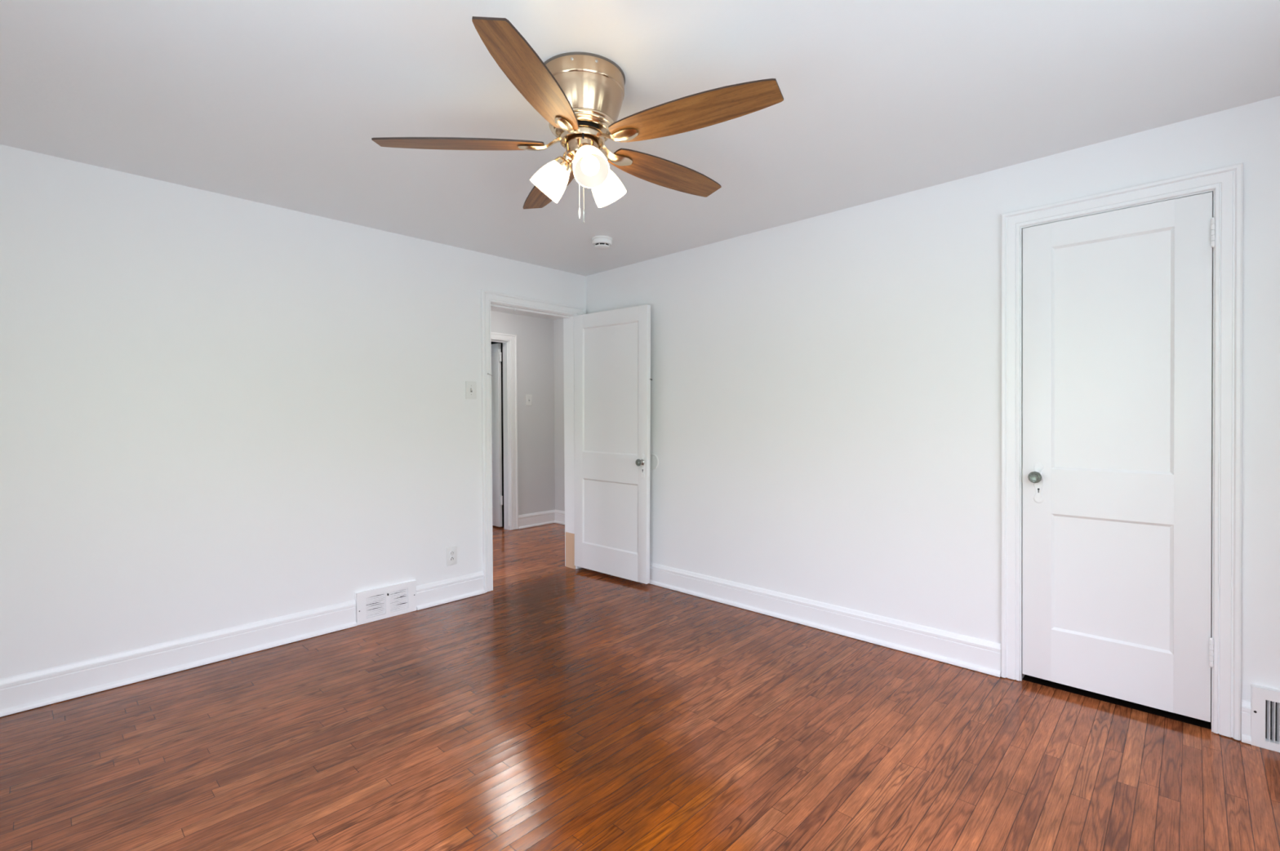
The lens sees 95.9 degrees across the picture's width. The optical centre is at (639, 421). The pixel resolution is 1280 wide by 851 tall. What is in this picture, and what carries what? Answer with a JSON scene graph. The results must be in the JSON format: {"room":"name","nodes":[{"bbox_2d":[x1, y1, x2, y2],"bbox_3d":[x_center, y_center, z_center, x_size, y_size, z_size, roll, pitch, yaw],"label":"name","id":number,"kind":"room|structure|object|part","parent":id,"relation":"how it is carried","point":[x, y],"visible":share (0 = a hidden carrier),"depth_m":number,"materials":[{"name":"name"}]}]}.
{"room":"empty bedroom","nodes":[
{"label":"empty bedroom","id":0,"kind":"room"},
{"bbox_2d":[0,144,586,679],"bbox_3d":[-1.358,0.015,3.865,0.120,2.380,4.940,0,1,44],"label":"wall","id":1,"kind":"structure","parent":0,"point":[218,411],"depth_m":2.93,"materials":[{"name":"white paint"}]},
{"bbox_2d":[0,571,484,717],"bbox_3d":[-2.005,1.139,3.081,0.032,0.148,2.648,0,1,44],"label":"baseboard","id":2,"kind":"structure","parent":1,"relation":"attached to","point":[37,689],"depth_m":2.84,"materials":[{"name":"white paint"}]},
{"bbox_2d":[354,579,416,626],"bbox_3d":[-1.554,1.110,3.552,0.034,0.194,0.370,0,1,44],"label":"air vent","id":3,"kind":"object","parent":1,"relation":"in","point":[375,604],"visible":1,"depth_m":3.54,"materials":[{"name":"white metal"}]},
{"bbox_2d":[446,546,457,566],"bbox_3d":[-1.262,0.902,3.875,0.008,0.124,0.074,0,1,44],"label":"power outlet","id":4,"kind":"object","parent":1,"relation":"attached to","point":[451,552],"visible":1,"depth_m":3.87,"materials":[{"name":"white plastic"}]},
{"bbox_2d":[465,381,476,399],"bbox_3d":[-1.157,-0.215,3.972,0.020,0.122,0.080,0,1,44],"label":"light switch","id":5,"kind":"object","parent":1,"relation":"attached to","point":[471,386],"visible":1,"depth_m":3.97,"materials":[{"name":"white plastic"}]},
{"bbox_2d":[480,289,586,592],"bbox_3d":[-0.818,0.137,4.425,0.180,2.118,0.957,0,1,44],"label":"door frame","id":6,"kind":"structure","parent":1,"relation":"attached to","point":[487,297],"depth_m":4.26,"materials":[{"name":"white paint"}]},
{"bbox_2d":[574,305,652,584],"bbox_3d":[-0.240,0.164,4.364,0.778,1.998,0.108,1,1,41],"label":"door","id":7,"kind":"structure","parent":1,"relation":"in","point":[612,348],"depth_m":4.35,"materials":[{"name":"white paint"}]},
{"bbox_3d":[-0.224,0.709,4.390,0.560,0.492,0.018,1,1,41],"label":"panel","id":8,"kind":"part","parent":7,"relation":"part of","materials":[{"name":"white wood"}]},
{"bbox_3d":[-0.221,-0.243,4.374,0.560,0.955,0.018,1,1,41],"label":"panel","id":9,"kind":"part","parent":7,"relation":"part of","materials":[{"name":"white wood"}]},
{"bbox_3d":[-0.010,0.294,4.118,0.051,0.051,0.032,1,1,41],"label":"knob","id":10,"kind":"part","parent":7,"relation":"part of","materials":[{"name":"silver metal"}]},
{"bbox_3d":[0.061,0.318,4.139,0.002,0.160,0.024,1,1,41],"label":"latch plate","id":11,"kind":"part","parent":7,"relation":"part of","materials":[{"name":"white metal"}]},
{"bbox_2d":[490,311,555,515],"bbox_3d":[-2.330,0.021,5.380,0.120,2.350,3.750,0,1,44],"label":"wall","id":12,"kind":"structure","parent":0,"point":[535,335],"depth_m":6.50,"materials":[{"name":"white paint"}]},
{"bbox_2d":[491,343,502,527],"bbox_3d":[-1.796,0.152,6.604,0.784,2.022,0.038,0,1,44],"label":"door","id":13,"kind":"structure","parent":12,"relation":"in","point":[497,498],"depth_m":6.38,"materials":[{"name":"white paint"}]},
{"bbox_3d":[-1.812,-0.247,6.615,0.505,0.960,0.016,0,1,44],"label":"panel","id":14,"kind":"part","parent":13,"relation":"part of","materials":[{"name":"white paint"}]},
{"bbox_3d":[-1.806,0.703,6.624,0.505,0.500,0.016,0,1,44],"label":"panel","id":15,"kind":"part","parent":13,"relation":"part of","materials":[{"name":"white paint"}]},
{"bbox_2d":[490,332,518,530],"bbox_3d":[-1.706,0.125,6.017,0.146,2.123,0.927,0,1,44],"label":"door frame","id":16,"kind":"structure","parent":12,"relation":"attached to","point":[512,339],"depth_m":6.27,"materials":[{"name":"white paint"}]},
{"bbox_2d":[525,394,532,405],"bbox_3d":[-1.232,-0.239,6.429,0.020,0.122,0.080,0,1,44],"label":"light switch","id":17,"kind":"object","parent":12,"relation":"attached to","point":[528,397],"visible":1,"depth_m":6.43,"materials":[{"name":"white plastic"}]},
{"bbox_2d":[518,510,555,528],"bbox_3d":[-1.154,1.101,6.507,0.032,0.148,0.520,0,1,44],"label":"baseboard","id":18,"kind":"structure","parent":12,"relation":"attached to","point":[540,518],"depth_m":6.50,"materials":[{"name":"white paint"}]},
{"bbox_2d":[553,318,564,511],"bbox_3d":[-0.405,0.002,6.217,1.750,2.350,0.120,0,1,44],"label":"wall","id":19,"kind":"structure","parent":0,"point":[557,323],"depth_m":6.63,"materials":[{"name":"white paint"}]},
{"bbox_2d":[554,510,564,524],"bbox_3d":[-0.408,1.101,6.131,1.630,0.148,0.032,0,1,44],"label":"baseboard","id":20,"kind":"structure","parent":19,"relation":"attached to","point":[559,515],"depth_m":6.61,"materials":[{"name":"white paint"}]},
{"bbox_2d":[0,523,1279,850],"bbox_3d":[-0.968,1.254,3.510,7.740,0.104,4.940,0,1,44],"label":"floor","id":21,"kind":"structure","parent":0,"point":[557,707],"depth_m":2.14,"materials":[{"name":"brown wood"}]},
{"bbox_2d":[0,0,1279,319],"bbox_3d":[-0.982,-1.209,3.487,7.740,0.130,4.940,0,1,44],"label":"ceiling","id":22,"kind":"structure","parent":0,"point":[282,104],"depth_m":2.06,"materials":[{"name":"white paint"}]},
{"bbox_2d":[371,16,783,222],"bbox_3d":[-0.162,-0.916,1.989,1.311,0.497,1.280,0,1,44],"label":"ceiling fan","id":23,"kind":"object","parent":22,"relation":"hanging from","point":[580,95],"visible":1,"depth_m":1.85,"materials":[{"name":"brown wood"}]},
{"bbox_3d":[-0.598,-0.930,1.936,0.550,0.006,0.140,-1,12,-4],"label":"blade","id":24,"kind":"part","parent":23,"relation":"part of","materials":[{"name":"brown wood"}]},
{"bbox_3d":[-0.287,-0.923,1.575,0.140,0.006,0.550,12,5,12],"label":"blade","id":25,"kind":"part","parent":23,"relation":"part of","materials":[{"name":"brown wood"}]},
{"bbox_3d":[-0.339,-0.938,1.958,0.146,0.040,0.050,-1,1,-4],"label":"blade arm","id":26,"kind":"part","parent":23,"relation":"part of","materials":[{"name":"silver metal"}]},
{"bbox_3d":[-0.361,-0.950,2.334,0.140,0.006,0.549,-13,7,-23],"label":"blade","id":27,"kind":"part","parent":23,"relation":"part of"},
{"bbox_3d":[-0.300,-0.835,1.992,0.116,0.105,0.116,41,9,9],"label":"lamp shade","id":28,"kind":"part","parent":23,"relation":"part of","materials":[{"name":"white glass"}]},
{"bbox_3d":[-0.230,-0.936,1.829,0.050,0.040,0.146,0,2,13],"label":"blade arm","id":29,"kind":"part","parent":23,"relation":"part of","materials":[{"name":"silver metal"}]},
{"bbox_3d":[-0.164,-0.837,1.867,0.060,0.099,0.060,-1,-40,-17],"label":"bulb","id":30,"kind":"part","parent":23,"relation":"part of","materials":[{"name":"white glass"}]},
{"bbox_3d":[-0.164,-0.834,1.865,0.116,0.105,0.116,-1,-40,-17],"label":"lamp shade","id":31,"kind":"part","parent":23,"relation":"part of","materials":[{"name":"white glass"}]},
{"bbox_3d":[-0.123,-0.836,2.047,0.116,0.105,0.116,0,42,43],"label":"lamp shade","id":32,"kind":"part","parent":23,"relation":"part of","materials":[{"name":"white glass"}]},
{"bbox_3d":[-0.088,-0.947,2.059,0.146,0.040,0.050,-3,2,-41],"label":"blade arm","id":33,"kind":"part","parent":23,"relation":"part of","materials":[{"name":"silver metal"}]},
{"bbox_3d":[-0.073,-0.942,1.895,0.146,0.040,0.050,0,0,30],"label":"blade arm","id":34,"kind":"part","parent":23,"relation":"part of","materials":[{"name":"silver metal"}]},
{"bbox_3d":[0.107,-0.954,2.232,0.550,0.006,0.140,-3,-10,-41],"label":"blade","id":35,"kind":"part","parent":23,"relation":"part of","materials":[{"name":"brown wood"}]},
{"bbox_3d":[0.154,-0.942,1.769,0.550,0.006,0.140,0,-11,30],"label":"blade","id":36,"kind":"part","parent":23,"relation":"part of","materials":[{"name":"brown wood"}]},
{"bbox_2d":[591,235,612,249],"bbox_3d":[-0.246,-1.151,3.737,0.136,0.059,0.136,0,1,44],"label":"smoke detector","id":37,"kind":"object","parent":22,"relation":"attached to","point":[600,242],"visible":1,"depth_m":3.69,"materials":[{"name":"white plastic"}]},
{"bbox_2d":[585,96,1279,702],"bbox_3d":[1.173,0.005,3.287,4.340,2.380,0.120,0,1,44],"label":"wall","id":38,"kind":"structure","parent":0,"point":[825,389],"depth_m":3.09,"materials":[{"name":"white paint"}]},
{"bbox_2d":[649,453,658,469],"bbox_3d":[0.091,0.296,4.235,0.116,0.116,0.008,0,1,44],"label":"bumper cover","id":39,"kind":"object","parent":38,"relation":"attached to","point":[654,461],"visible":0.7,"depth_m":4.23,"materials":[{"name":"white plastic"}]},
{"bbox_2d":[649,562,1000,677],"bbox_3d":[0.624,1.117,3.723,2.948,0.148,0.032,0,1,44],"label":"baseboard","id":40,"kind":"structure","parent":38,"relation":"attached to","point":[977,655],"depth_m":3.23,"materials":[{"name":"white paint"}]},
{"bbox_2d":[1022,191,1215,722],"bbox_3d":[1.969,0.141,2.423,0.626,2.043,0.096,0,1,44],"label":"door","id":41,"kind":"structure","parent":38,"relation":"in","point":[1117,304],"depth_m":2.41,"materials":[{"name":"white paint"}]},
{"bbox_3d":[1.762,0.250,2.578,0.053,0.053,0.032,0,1,44],"label":"knob","id":42,"kind":"part","parent":41,"relation":"part of","materials":[{"name":"clear glass"}]},
{"bbox_3d":[1.991,0.670,2.451,0.380,0.498,0.016,0,1,44],"label":"panel","id":43,"kind":"part","parent":41,"relation":"part of","materials":[{"name":"white paint"}]},
{"bbox_3d":[1.986,-0.280,2.442,0.380,0.966,0.016,0,1,44],"label":"panel","id":44,"kind":"part","parent":41,"relation":"part of","materials":[{"name":"white paint"}]},
{"bbox_2d":[1000,162,1243,741],"bbox_3d":[2.010,0.118,2.472,0.779,2.161,0.146,0,1,44],"label":"door frame","id":45,"kind":"structure","parent":38,"relation":"attached to","point":[1227,182],"depth_m":2.21,"materials":[{"name":"white paint"}]},
{"bbox_2d":[1240,699,1251,744],"bbox_3d":[2.264,1.123,2.157,0.025,0.148,0.032,0,1,44],"label":"baseboard","id":46,"kind":"structure","parent":38,"relation":"attached to","point":[1246,710],"depth_m":2.16,"materials":[{"name":"white paint"}]},
{"bbox_2d":[1250,684,1279,752],"bbox_3d":[2.418,1.090,2.011,0.400,0.218,0.031,0,1,44],"label":"air vent","id":47,"kind":"object","parent":38,"relation":"in","point":[1264,701],"visible":1,"depth_m":2.12,"materials":[{"name":"white metal"}]}
]}

